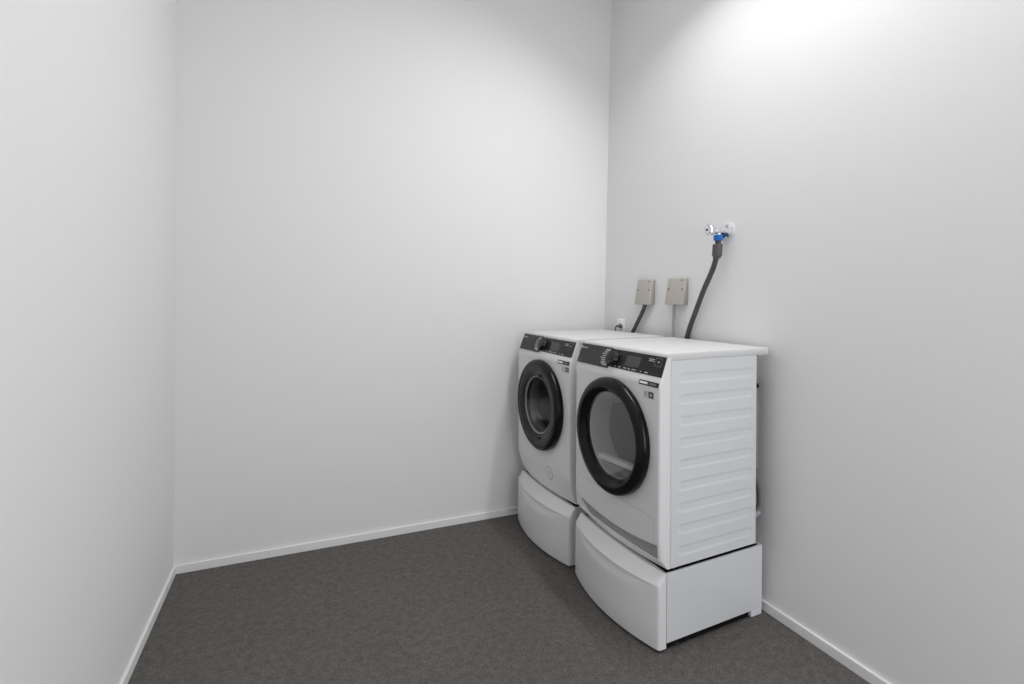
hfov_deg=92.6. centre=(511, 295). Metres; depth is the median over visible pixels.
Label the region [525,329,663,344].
countertop
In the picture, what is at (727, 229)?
water tap
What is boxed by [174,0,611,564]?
wall
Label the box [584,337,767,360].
countertop
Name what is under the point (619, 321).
power socket
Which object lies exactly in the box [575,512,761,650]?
drawer pedestal
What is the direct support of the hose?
hanging from the water tap
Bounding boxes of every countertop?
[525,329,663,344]
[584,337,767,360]
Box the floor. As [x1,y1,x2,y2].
[128,514,869,683]
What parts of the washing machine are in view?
detergent drawer, door, program knob, panel, control panel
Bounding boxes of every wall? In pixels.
[0,0,176,683]
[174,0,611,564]
[604,0,1023,683]
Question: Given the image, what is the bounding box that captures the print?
[601,349,610,364]
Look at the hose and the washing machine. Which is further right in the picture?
the hose
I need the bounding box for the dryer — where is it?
[576,337,767,569]
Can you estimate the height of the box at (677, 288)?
0.147 m
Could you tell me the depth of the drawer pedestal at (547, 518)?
2.63 m
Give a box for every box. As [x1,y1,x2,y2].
[635,279,654,304]
[665,278,687,304]
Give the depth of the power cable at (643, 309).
2.97 m
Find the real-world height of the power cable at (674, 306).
0.402 m
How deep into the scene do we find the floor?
2.04 m
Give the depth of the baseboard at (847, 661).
1.92 m
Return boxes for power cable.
[631,305,646,332]
[672,305,675,336]
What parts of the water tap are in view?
tap handle, wall plate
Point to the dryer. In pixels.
(667, 428)
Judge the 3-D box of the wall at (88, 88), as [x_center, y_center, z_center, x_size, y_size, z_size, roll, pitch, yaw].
[-0.840,-0.388,0.333,0.150,3.550,4.510,0,0,-23]
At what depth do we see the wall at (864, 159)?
1.83 m
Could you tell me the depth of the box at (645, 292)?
2.92 m
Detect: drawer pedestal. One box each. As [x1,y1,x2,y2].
[518,469,584,565]
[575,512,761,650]
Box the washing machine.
[518,329,663,504]
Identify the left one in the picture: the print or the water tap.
the print
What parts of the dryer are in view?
water tank, program knob, door, filter sill, panel, control panel, panel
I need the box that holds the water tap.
[704,222,734,240]
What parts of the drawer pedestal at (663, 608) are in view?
drawer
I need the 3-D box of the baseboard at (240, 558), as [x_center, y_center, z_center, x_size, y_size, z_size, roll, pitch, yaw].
[-0.532,1.369,2.888,2.471,0.041,0.012,0,0,-22]
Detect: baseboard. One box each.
[119,566,175,683]
[173,507,517,573]
[761,599,890,683]
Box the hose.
[684,235,722,338]
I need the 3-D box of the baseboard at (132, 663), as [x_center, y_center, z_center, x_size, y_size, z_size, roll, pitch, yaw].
[-0.803,1.367,0.426,0.012,0.041,4.344,0,0,-23]
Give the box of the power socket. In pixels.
[617,319,624,331]

